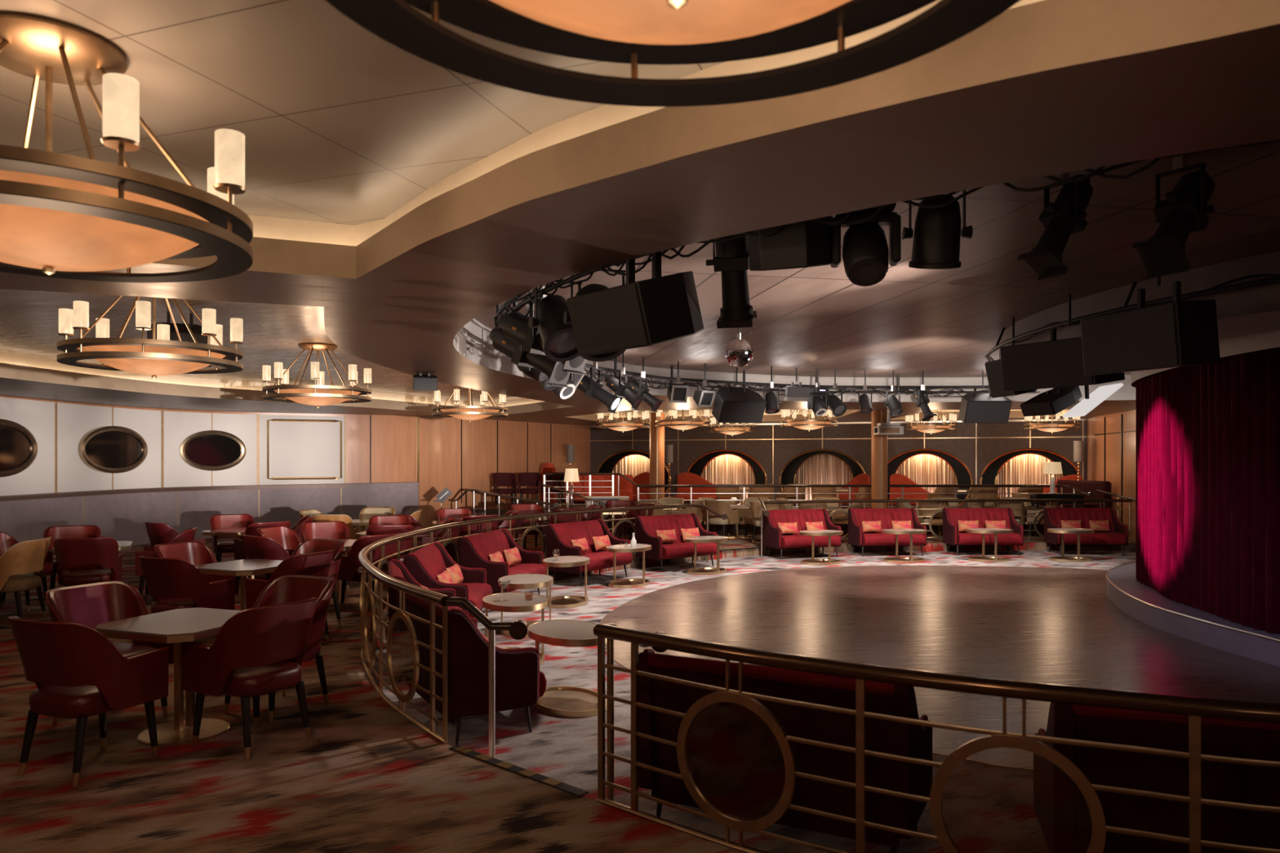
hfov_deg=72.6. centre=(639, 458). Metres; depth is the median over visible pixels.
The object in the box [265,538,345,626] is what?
armchair
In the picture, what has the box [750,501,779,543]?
armchair
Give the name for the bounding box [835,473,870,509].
banquette
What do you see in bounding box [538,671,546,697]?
seat cushion
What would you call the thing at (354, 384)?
candle holder
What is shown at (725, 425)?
trim
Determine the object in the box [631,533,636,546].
carafe
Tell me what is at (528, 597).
tumbler
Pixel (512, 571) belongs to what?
seat cushion
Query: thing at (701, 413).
trim
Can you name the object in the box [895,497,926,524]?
armchair
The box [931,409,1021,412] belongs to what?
trim
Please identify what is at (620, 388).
lantern
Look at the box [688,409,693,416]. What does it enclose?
candle holder
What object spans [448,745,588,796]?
step nosing
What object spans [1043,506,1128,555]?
velvet sofa
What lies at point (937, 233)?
stage light
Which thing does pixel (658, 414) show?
candle holder
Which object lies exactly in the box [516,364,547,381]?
head
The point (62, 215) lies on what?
chandelier
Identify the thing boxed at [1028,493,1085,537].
console
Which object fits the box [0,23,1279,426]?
ceiling
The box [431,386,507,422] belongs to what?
chandelier
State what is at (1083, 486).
settee
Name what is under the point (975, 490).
armchair
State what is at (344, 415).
trim
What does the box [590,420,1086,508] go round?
wall
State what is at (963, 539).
seat cushion
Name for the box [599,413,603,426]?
candle holder
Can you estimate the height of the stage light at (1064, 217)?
0.627 m
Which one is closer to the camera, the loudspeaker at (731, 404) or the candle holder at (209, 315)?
the candle holder at (209, 315)
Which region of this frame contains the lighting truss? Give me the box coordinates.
[493,139,1279,396]
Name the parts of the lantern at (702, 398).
drop rod, frame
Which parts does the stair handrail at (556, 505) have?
post, post, post, handrail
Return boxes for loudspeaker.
[146,311,211,366]
[412,373,437,391]
[566,251,703,356]
[711,367,766,422]
[747,215,833,271]
[784,367,809,397]
[958,370,1011,422]
[984,317,1036,398]
[1000,293,1124,391]
[1019,386,1082,416]
[1080,275,1220,376]
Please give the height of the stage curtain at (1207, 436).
2.900 m
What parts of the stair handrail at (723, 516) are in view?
post, handrail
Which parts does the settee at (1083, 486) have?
seat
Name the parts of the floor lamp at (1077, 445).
lamp shade, beaded stem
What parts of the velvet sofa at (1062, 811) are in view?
arm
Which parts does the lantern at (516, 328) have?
filter frame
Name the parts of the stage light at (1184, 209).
filter frame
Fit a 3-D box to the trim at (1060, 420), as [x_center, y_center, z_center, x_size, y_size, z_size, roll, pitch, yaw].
[5.325,-1.075,26.664,14.950,0.050,0.050,0,0,20]
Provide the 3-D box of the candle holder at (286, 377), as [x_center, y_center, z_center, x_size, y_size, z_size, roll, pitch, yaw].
[-4.679,-0.976,11.485,0.108,0.402,0.108,0,0,0]
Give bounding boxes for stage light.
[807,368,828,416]
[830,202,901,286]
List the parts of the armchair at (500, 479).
seat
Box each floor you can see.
[0,529,1135,852]
[365,550,1135,852]
[457,499,585,508]
[600,565,1279,768]
[668,508,1026,522]
[1107,562,1279,639]
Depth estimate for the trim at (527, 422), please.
26.18 m
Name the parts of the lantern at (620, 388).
drop rod, filter frame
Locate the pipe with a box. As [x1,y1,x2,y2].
[985,273,1279,361]
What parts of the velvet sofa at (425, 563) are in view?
backrest, arm, arm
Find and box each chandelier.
[0,11,253,282]
[57,295,243,378]
[262,342,371,408]
[325,0,1020,106]
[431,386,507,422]
[596,410,649,432]
[655,409,711,431]
[709,417,755,435]
[781,409,837,431]
[905,409,957,434]
[1023,411,1080,433]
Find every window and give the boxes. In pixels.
[596,449,671,496]
[687,448,767,504]
[778,448,865,507]
[887,448,973,506]
[979,448,1082,498]
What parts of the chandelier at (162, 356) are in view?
rod, rod, rod, lamp shade, stem, rod, rod, rod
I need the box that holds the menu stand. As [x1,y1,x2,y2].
[433,487,452,508]
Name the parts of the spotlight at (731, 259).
filter frame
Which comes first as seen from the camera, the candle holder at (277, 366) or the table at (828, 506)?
the candle holder at (277, 366)
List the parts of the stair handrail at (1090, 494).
handrail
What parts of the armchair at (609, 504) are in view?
seat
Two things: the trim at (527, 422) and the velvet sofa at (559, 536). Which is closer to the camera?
the velvet sofa at (559, 536)
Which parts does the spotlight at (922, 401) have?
filter frame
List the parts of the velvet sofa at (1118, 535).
arm, panel, backrest, arm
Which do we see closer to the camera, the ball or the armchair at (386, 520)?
the ball
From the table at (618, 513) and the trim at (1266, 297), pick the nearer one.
the trim at (1266, 297)
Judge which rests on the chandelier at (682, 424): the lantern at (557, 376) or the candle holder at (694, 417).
the candle holder at (694, 417)
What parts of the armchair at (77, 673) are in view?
leg, seat, leg, leg, leg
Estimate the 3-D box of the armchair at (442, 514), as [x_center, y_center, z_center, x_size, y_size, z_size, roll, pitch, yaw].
[-3.236,1.345,15.263,0.630,0.915,0.632,0,0,-20]
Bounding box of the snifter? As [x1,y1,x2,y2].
[552,549,559,560]
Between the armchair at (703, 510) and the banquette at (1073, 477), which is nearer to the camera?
the armchair at (703, 510)
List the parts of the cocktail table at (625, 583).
post, foot plate, post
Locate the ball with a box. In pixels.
[724,327,753,367]
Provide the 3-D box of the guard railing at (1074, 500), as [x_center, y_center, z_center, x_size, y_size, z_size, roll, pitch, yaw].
[6.500,1.333,18.422,8.012,0.931,0.528,0,0,-6]
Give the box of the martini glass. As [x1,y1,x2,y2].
[497,580,511,601]
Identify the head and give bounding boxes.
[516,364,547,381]
[551,373,575,399]
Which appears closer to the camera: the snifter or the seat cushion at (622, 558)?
the snifter
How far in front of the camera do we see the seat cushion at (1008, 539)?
17.54 m
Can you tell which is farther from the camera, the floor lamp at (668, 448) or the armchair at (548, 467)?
the floor lamp at (668, 448)
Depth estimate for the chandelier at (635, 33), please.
1.81 m
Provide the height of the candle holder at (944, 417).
0.402 m
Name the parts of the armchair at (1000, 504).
seat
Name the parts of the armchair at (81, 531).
leg, seat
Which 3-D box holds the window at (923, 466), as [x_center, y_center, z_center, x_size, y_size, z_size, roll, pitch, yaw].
[8.454,0.640,25.854,2.667,1.920,0.715,0,0,20]
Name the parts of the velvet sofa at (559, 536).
leg, panel, arm, backrest, leg, arm, leg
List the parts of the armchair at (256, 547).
seat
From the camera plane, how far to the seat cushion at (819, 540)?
17.18 m
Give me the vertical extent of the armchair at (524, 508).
0.915 m
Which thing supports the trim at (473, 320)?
attached to the ceiling at (944, 322)
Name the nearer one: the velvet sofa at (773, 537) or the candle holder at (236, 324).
the candle holder at (236, 324)
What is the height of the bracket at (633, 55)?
0.402 m
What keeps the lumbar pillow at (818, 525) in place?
on the velvet sofa at (773, 537)
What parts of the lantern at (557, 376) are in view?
filter frame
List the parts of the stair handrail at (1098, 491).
handrail, post, post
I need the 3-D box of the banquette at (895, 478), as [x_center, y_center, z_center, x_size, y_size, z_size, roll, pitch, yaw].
[7.776,0.990,24.982,1.266,1.120,0.835,0,0,30]
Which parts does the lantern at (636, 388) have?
drop rod, filter frame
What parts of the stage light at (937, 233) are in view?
tilt knob, tilt knob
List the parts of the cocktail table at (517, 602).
post, post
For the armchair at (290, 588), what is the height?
0.915 m
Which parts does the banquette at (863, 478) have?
seat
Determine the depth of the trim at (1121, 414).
20.58 m
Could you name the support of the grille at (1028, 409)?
attached to the loudspeaker at (1054, 401)
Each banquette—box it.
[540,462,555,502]
[632,471,649,502]
[673,471,731,508]
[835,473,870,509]
[888,473,931,508]
[1024,474,1081,514]
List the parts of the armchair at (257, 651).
leg, leg, leg, seat, leg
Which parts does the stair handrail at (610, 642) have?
post, handrail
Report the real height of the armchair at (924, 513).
0.895 m
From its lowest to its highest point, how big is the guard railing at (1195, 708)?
0.931 m
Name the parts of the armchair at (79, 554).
seat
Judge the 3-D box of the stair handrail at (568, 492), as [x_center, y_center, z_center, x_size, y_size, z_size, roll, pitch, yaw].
[-1.635,1.228,20.515,0.130,1.144,4.243,0,0,-24]
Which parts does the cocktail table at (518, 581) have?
post, post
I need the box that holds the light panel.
[1062,382,1123,417]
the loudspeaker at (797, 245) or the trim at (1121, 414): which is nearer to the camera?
the loudspeaker at (797, 245)
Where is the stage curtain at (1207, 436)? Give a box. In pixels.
[1135,346,1279,633]
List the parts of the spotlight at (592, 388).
filter frame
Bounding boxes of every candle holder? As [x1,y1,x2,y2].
[57,308,74,352]
[72,300,89,351]
[95,318,109,366]
[100,72,141,199]
[126,267,130,273]
[135,300,151,351]
[156,324,169,340]
[201,308,216,356]
[207,166,234,204]
[209,324,222,369]
[213,128,246,231]
[229,317,243,361]
[262,364,271,394]
[273,362,283,393]
[280,368,288,399]
[310,361,319,393]
[319,371,324,385]
[348,364,356,395]
[349,371,357,400]
[363,368,371,396]
[431,0,439,23]
[434,390,440,412]
[453,389,459,411]
[453,401,459,405]
[480,394,485,405]
[481,391,487,412]
[498,394,505,413]
[500,394,506,413]
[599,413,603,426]
[608,412,613,421]
[614,411,618,418]
[627,412,631,420]
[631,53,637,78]
[633,410,637,426]
[642,411,645,420]
[644,410,648,426]
[656,409,660,424]
[669,409,673,423]
[673,409,677,419]
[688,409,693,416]
[692,409,696,419]
[704,409,708,424]
[711,417,715,424]
[781,409,786,424]
[785,409,790,424]
[791,409,796,419]
[802,409,807,416]
[810,409,814,419]
[827,409,832,417]
[837,26,844,51]
[905,414,909,428]
[909,415,913,428]
[915,413,919,428]
[933,413,937,421]
[942,414,946,422]
[949,413,953,427]
[952,413,956,428]
[1024,416,1028,427]
[1028,416,1032,427]
[1035,415,1039,426]
[1044,415,1048,422]
[1055,412,1060,426]
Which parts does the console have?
leg, leg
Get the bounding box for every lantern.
[488,289,570,387]
[498,284,586,374]
[538,377,557,391]
[563,268,626,361]
[574,370,586,389]
[604,352,645,409]
[627,356,665,412]
[666,360,688,402]
[693,363,715,407]
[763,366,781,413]
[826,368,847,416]
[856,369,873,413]
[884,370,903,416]
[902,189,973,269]
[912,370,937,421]
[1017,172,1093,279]
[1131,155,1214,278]
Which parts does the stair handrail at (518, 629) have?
handrail, post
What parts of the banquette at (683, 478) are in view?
seat, backrest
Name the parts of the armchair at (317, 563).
leg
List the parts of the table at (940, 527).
post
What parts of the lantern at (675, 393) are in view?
drop rod, frame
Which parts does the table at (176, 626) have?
post, foot plate, post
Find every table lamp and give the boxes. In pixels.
[564,468,579,509]
[1042,462,1062,493]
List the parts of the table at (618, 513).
post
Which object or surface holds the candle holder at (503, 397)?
on the chandelier at (468, 412)
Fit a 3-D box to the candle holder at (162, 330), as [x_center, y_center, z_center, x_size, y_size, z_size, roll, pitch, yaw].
[-4.193,-0.976,7.664,0.109,0.402,0.109,0,0,0]
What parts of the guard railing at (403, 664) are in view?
post, post, post, post, post, post, post, post, post, handrail, post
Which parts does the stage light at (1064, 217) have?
filter frame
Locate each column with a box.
[649,412,664,502]
[871,409,887,508]
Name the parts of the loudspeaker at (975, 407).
drop rod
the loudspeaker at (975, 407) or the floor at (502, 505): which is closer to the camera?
the loudspeaker at (975, 407)
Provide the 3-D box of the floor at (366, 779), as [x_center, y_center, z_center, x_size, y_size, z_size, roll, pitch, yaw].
[0.800,1.800,13.200,25.600,0.001,33.600,0,0,0]
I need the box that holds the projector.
[873,408,903,435]
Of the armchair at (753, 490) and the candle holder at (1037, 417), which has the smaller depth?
the candle holder at (1037, 417)
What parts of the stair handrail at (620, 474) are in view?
post, handrail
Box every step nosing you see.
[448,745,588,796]
[719,546,759,551]
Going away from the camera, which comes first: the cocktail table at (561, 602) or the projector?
the cocktail table at (561, 602)
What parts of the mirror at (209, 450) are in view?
mirror pane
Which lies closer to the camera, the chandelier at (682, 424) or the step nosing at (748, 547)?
the step nosing at (748, 547)
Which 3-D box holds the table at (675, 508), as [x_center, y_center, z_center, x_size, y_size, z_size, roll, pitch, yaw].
[0.450,1.430,19.350,0.803,0.740,0.803,0,0,-8]
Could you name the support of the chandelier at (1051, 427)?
hanging from the ceiling
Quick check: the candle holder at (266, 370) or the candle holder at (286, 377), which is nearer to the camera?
the candle holder at (266, 370)
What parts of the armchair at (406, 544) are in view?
seat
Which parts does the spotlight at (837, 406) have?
drop rod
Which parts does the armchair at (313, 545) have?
leg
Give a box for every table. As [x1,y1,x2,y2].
[51,541,133,570]
[94,607,241,746]
[195,559,282,610]
[202,527,248,577]
[298,539,359,605]
[351,519,369,532]
[355,529,416,585]
[431,520,444,526]
[482,592,546,666]
[498,573,553,638]
[525,515,550,556]
[527,619,606,717]
[542,555,590,608]
[585,496,629,528]
[603,511,629,533]
[606,543,651,588]
[663,507,680,510]
[684,536,728,575]
[726,504,751,538]
[739,488,750,504]
[799,529,843,564]
[826,504,839,509]
[835,488,854,497]
[881,528,926,563]
[917,504,962,539]
[957,488,970,492]
[965,528,1013,562]
[988,504,1035,538]
[1047,528,1094,562]
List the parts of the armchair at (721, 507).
seat, leg, leg, leg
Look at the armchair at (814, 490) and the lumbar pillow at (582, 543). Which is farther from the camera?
the armchair at (814, 490)
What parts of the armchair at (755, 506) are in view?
leg, seat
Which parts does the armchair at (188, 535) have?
leg, leg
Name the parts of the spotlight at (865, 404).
drop rod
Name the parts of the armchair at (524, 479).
seat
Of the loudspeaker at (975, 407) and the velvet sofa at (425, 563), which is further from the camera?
the loudspeaker at (975, 407)
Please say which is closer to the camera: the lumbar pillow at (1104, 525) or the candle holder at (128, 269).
the candle holder at (128, 269)
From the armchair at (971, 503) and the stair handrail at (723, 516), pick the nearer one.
the stair handrail at (723, 516)
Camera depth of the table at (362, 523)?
14.58 m
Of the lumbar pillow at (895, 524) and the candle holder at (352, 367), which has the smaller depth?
the candle holder at (352, 367)
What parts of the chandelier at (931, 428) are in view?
lamp shade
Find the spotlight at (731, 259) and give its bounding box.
[706,234,756,328]
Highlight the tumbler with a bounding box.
[524,591,533,600]
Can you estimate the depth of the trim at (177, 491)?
19.09 m
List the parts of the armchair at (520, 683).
panel, arm, leg, arm, leg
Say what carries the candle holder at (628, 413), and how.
on the chandelier at (620, 425)
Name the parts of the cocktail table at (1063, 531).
post, foot plate, post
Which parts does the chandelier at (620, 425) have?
lamp shade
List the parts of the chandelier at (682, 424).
lamp shade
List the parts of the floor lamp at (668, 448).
lamp shade, beaded stem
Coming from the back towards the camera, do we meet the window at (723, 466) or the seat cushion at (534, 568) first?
the window at (723, 466)
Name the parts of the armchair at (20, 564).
leg, leg, seat, leg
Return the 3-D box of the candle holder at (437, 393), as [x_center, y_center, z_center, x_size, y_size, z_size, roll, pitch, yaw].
[-3.505,-0.976,15.057,0.110,0.402,0.110,0,0,0]
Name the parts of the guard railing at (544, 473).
post, post, handrail, post, post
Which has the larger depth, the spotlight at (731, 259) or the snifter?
the snifter
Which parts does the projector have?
mount plate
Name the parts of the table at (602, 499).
drawer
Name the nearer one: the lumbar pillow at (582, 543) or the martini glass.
the martini glass
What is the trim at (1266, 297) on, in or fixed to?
attached to the ceiling at (944, 322)
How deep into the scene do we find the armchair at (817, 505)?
18.80 m
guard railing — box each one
[357,503,693,743]
[543,472,613,508]
[593,623,1279,852]
[637,484,1063,524]
[764,498,1132,543]
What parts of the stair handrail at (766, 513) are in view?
post, handrail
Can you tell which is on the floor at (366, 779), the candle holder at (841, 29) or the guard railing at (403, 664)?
the guard railing at (403, 664)
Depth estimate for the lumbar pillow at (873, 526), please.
17.74 m
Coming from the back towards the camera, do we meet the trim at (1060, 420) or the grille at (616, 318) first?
the trim at (1060, 420)
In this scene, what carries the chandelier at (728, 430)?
hanging from the ceiling at (651, 411)
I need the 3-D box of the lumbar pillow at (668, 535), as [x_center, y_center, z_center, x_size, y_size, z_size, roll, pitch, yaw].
[0.479,1.385,15.559,0.420,0.226,0.154,0,0,-34]
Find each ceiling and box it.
[0,0,724,225]
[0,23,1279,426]
[0,288,523,403]
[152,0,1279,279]
[474,141,1279,377]
[618,408,765,412]
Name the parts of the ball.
motor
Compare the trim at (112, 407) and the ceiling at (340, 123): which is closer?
the ceiling at (340, 123)
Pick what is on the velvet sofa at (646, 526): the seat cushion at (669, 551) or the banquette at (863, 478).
the seat cushion at (669, 551)
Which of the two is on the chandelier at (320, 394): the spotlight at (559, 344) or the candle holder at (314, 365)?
the candle holder at (314, 365)
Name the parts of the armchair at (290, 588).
leg, leg, seat, leg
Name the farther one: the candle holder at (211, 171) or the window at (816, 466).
the window at (816, 466)
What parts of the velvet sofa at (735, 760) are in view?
arm, leg, leg, arm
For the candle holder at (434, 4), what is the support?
on the chandelier at (635, 33)
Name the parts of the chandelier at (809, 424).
lamp shade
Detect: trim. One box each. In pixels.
[0,351,544,407]
[0,362,574,415]
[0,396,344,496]
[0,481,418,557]
[0,484,347,501]
[54,402,57,493]
[82,497,83,524]
[111,407,113,489]
[160,410,164,487]
[177,491,177,532]
[211,413,212,485]
[247,0,1043,245]
[257,413,259,484]
[258,488,259,522]
[266,418,342,479]
[340,488,341,514]
[344,415,346,483]
[364,542,1135,661]
[369,415,371,483]
[417,416,419,509]
[453,320,1135,401]
[461,419,462,502]
[468,508,585,526]
[471,318,1131,378]
[497,420,497,488]
[527,422,528,498]
[550,423,551,462]
[566,409,860,422]
[589,418,1086,427]
[590,436,1086,441]
[596,409,827,417]
[599,565,1109,770]
[631,429,633,449]
[677,429,679,475]
[702,524,1044,534]
[724,425,726,448]
[772,425,773,499]
[889,409,1069,419]
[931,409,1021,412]
[975,422,977,499]
[999,250,1279,359]
[1029,422,1031,448]
[1082,420,1083,479]
[1093,430,1135,435]
[1104,417,1105,480]
[1106,562,1279,642]
[1106,579,1279,666]
[1120,413,1122,523]
[1131,330,1279,387]
[1217,310,1279,339]
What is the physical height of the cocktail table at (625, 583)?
0.600 m
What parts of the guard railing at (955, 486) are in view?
post, post, post, post, handrail, post, post, post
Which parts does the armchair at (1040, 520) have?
leg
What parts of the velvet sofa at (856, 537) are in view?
arm, panel, backrest, arm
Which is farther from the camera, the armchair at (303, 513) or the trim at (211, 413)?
the trim at (211, 413)
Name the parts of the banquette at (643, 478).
seat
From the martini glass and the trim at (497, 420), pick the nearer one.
the martini glass
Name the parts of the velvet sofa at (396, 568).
arm, backrest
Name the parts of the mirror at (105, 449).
mirror pane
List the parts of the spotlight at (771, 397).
drop rod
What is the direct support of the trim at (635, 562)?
on the floor at (986, 808)
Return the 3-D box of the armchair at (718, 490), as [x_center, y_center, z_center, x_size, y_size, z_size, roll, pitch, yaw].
[2.291,1.105,22.727,0.627,0.895,0.629,0,0,12]
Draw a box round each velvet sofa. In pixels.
[387,559,468,623]
[404,542,493,617]
[459,528,546,594]
[546,518,632,586]
[635,512,717,572]
[638,648,932,852]
[762,508,841,559]
[848,507,926,556]
[942,507,1023,555]
[1033,702,1279,852]
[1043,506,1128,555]
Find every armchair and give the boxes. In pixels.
[0,532,53,612]
[0,537,51,618]
[8,616,169,786]
[43,524,101,589]
[44,581,173,725]
[53,537,122,586]
[134,526,197,599]
[138,555,235,613]
[144,521,205,546]
[153,541,239,595]
[180,597,317,759]
[209,514,253,562]
[215,574,334,722]
[233,520,291,585]
[241,534,290,580]
[244,549,333,642]
[256,525,302,555]
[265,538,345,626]
[291,515,314,542]
[298,509,323,519]
[301,520,350,590]
[312,514,358,539]
[337,533,402,609]
[354,507,395,538]
[365,524,414,564]
[368,515,411,554]
[395,589,546,745]
[397,513,435,554]
[409,509,422,521]
[414,516,462,548]
[435,508,472,520]
[456,515,498,551]
[492,472,517,507]
[497,509,518,533]
[511,503,545,550]
[517,472,541,504]
[541,475,564,506]
[542,508,583,558]
[582,504,603,520]
[605,500,635,533]
[615,502,654,525]
[634,501,667,515]
[657,497,684,512]
[670,499,703,520]
[697,497,729,536]
[704,499,739,539]
[715,484,740,510]
[734,497,768,537]
[742,499,777,539]
[747,484,773,499]
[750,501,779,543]
[776,497,799,510]
[777,484,806,507]
[798,502,829,515]
[811,484,835,499]
[813,497,839,521]
[831,502,862,526]
[855,487,871,508]
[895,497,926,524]
[919,502,949,539]
[926,484,958,499]
[931,497,959,537]
[966,497,984,507]
[970,487,999,507]
[970,502,985,507]
[995,502,1024,524]
[1001,497,1029,537]
[1011,487,1043,508]
[1026,502,1057,539]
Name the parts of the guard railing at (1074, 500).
post, handrail, post, post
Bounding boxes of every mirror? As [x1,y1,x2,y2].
[0,418,37,477]
[78,426,147,473]
[179,430,246,471]
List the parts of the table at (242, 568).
post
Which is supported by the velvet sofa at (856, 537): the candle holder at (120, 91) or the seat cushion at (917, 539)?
the seat cushion at (917, 539)
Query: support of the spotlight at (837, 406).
hanging from the ceiling at (944, 322)
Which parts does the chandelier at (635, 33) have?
lamp shade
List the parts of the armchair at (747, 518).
leg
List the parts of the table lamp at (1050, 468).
lamp shade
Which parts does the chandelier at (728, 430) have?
lamp shade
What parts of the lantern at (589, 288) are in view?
tilt knob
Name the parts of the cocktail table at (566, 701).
post, foot plate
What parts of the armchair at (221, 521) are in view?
leg, leg, seat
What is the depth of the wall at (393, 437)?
23.20 m
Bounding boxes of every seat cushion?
[447,606,462,610]
[464,582,493,596]
[468,590,484,617]
[507,568,531,591]
[509,563,546,574]
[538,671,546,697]
[582,553,611,572]
[586,550,632,568]
[662,543,693,559]
[674,542,716,556]
[782,534,811,548]
[808,535,840,546]
[862,533,894,546]
[891,533,924,545]
[957,533,990,545]
[988,533,1021,545]
[1060,533,1094,544]
[1090,532,1125,544]
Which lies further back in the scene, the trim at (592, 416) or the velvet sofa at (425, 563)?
the trim at (592, 416)
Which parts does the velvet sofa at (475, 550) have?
arm, backrest, arm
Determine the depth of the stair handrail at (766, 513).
17.58 m
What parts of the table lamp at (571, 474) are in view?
lamp shade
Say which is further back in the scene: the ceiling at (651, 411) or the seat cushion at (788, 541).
the ceiling at (651, 411)
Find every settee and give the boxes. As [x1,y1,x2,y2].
[564,475,632,504]
[1040,480,1111,508]
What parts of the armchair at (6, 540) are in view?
leg, leg, seat, leg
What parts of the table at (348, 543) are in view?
post, post, foot plate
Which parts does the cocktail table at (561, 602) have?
post, foot plate, post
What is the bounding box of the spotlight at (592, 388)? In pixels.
[577,361,625,413]
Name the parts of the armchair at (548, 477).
seat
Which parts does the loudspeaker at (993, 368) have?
drop rod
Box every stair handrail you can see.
[445,597,528,758]
[452,488,559,542]
[542,484,604,512]
[593,622,667,801]
[613,473,637,496]
[693,504,727,562]
[756,497,769,555]
[1062,484,1093,497]
[1096,489,1135,541]
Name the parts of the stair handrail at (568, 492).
post, post, handrail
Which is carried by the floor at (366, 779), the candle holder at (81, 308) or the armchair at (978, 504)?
the armchair at (978, 504)
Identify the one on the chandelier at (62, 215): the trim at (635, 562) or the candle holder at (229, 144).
the candle holder at (229, 144)
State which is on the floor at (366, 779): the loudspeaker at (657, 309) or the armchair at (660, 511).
the armchair at (660, 511)
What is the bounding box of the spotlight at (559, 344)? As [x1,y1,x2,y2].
[528,279,582,361]
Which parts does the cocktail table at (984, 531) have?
post, foot plate, post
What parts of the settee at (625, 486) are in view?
seat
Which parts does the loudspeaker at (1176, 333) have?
drop rod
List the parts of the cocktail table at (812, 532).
post, foot plate, post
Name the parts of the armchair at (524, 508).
leg, seat, leg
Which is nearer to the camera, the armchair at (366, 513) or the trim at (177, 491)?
the armchair at (366, 513)
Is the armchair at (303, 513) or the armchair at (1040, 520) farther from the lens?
the armchair at (1040, 520)
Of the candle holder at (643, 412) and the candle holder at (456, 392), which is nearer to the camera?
the candle holder at (456, 392)
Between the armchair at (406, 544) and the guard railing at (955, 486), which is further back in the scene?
the guard railing at (955, 486)
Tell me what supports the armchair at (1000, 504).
on the floor at (366, 779)
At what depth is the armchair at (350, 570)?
10.17 m
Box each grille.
[413,377,437,391]
[566,284,648,355]
[720,401,765,422]
[787,386,809,396]
[880,427,899,432]
[964,401,1011,422]
[984,360,1015,397]
[1000,337,1093,390]
[1019,402,1054,416]
[1080,304,1178,373]
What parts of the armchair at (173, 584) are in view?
seat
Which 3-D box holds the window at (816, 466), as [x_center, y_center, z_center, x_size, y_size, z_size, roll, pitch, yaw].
[5.680,0.640,26.887,2.667,1.920,0.715,0,0,20]
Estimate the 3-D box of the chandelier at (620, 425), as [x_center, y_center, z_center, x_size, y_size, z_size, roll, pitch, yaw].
[-0.420,-1.054,21.600,1.319,0.811,1.319,0,0,-2]
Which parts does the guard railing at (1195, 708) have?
post, post, post, handrail, post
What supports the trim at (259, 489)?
attached to the wall at (393, 437)
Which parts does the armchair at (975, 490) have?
seat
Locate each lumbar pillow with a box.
[435,570,453,583]
[445,564,463,583]
[488,551,504,561]
[502,546,521,565]
[570,537,589,552]
[592,534,611,551]
[656,528,677,542]
[680,527,700,541]
[777,522,798,533]
[804,521,824,530]
[861,520,881,532]
[891,520,911,528]
[957,520,978,531]
[984,520,1006,528]
[1060,520,1082,528]
[1088,520,1111,531]
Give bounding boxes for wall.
[0,395,590,527]
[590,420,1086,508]
[1087,409,1136,538]
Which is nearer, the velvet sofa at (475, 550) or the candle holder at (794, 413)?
the velvet sofa at (475, 550)
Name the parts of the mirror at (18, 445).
mirror pane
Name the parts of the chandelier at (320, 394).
rod, rod, rod, lamp shade, stem, rod, rod, rod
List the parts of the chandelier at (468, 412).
rod, stem, lamp shade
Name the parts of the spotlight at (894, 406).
drop rod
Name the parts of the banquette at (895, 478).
seat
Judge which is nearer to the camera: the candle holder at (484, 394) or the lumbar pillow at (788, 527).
the candle holder at (484, 394)
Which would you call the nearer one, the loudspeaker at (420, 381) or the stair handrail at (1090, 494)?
the loudspeaker at (420, 381)
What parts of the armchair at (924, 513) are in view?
seat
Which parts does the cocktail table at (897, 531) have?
post, foot plate, post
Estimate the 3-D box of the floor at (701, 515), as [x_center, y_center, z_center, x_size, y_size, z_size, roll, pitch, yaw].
[5.975,1.550,24.680,12.650,0.001,8.260,0,0,0]
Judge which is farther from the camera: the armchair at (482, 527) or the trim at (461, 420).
the trim at (461, 420)
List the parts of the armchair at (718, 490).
seat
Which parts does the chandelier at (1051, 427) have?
lamp shade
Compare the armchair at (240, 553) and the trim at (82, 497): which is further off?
the trim at (82, 497)
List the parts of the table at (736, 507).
post, foot plate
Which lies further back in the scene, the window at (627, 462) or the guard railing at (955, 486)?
the window at (627, 462)
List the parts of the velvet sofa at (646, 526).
arm, leg, backrest, arm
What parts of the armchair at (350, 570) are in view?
leg, seat, leg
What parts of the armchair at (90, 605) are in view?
seat, leg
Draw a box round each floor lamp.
[566,444,573,468]
[665,444,673,497]
[1073,440,1083,479]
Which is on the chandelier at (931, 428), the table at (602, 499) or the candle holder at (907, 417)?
the candle holder at (907, 417)
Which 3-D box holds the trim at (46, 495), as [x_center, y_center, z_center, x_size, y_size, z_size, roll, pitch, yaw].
[-10.382,0.670,13.980,2.980,0.090,16.113,0,0,14]
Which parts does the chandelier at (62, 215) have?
rod, rod, stem, rod, lamp shade, rod, rod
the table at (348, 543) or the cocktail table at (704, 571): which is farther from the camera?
the cocktail table at (704, 571)
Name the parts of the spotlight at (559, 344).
tilt knob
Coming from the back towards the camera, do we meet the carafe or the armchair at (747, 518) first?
the armchair at (747, 518)
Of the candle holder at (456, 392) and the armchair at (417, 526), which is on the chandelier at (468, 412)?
the candle holder at (456, 392)
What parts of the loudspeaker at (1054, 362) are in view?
drop rod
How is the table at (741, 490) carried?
on the floor at (701, 515)
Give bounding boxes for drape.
[612,454,649,477]
[702,454,754,504]
[795,454,852,499]
[895,453,955,493]
[996,453,1062,498]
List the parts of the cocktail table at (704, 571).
post, foot plate, post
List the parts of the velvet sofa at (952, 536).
arm, panel, backrest, arm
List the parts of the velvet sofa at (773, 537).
arm, backrest, arm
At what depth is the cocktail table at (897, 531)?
16.54 m
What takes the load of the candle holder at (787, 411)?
on the chandelier at (809, 424)

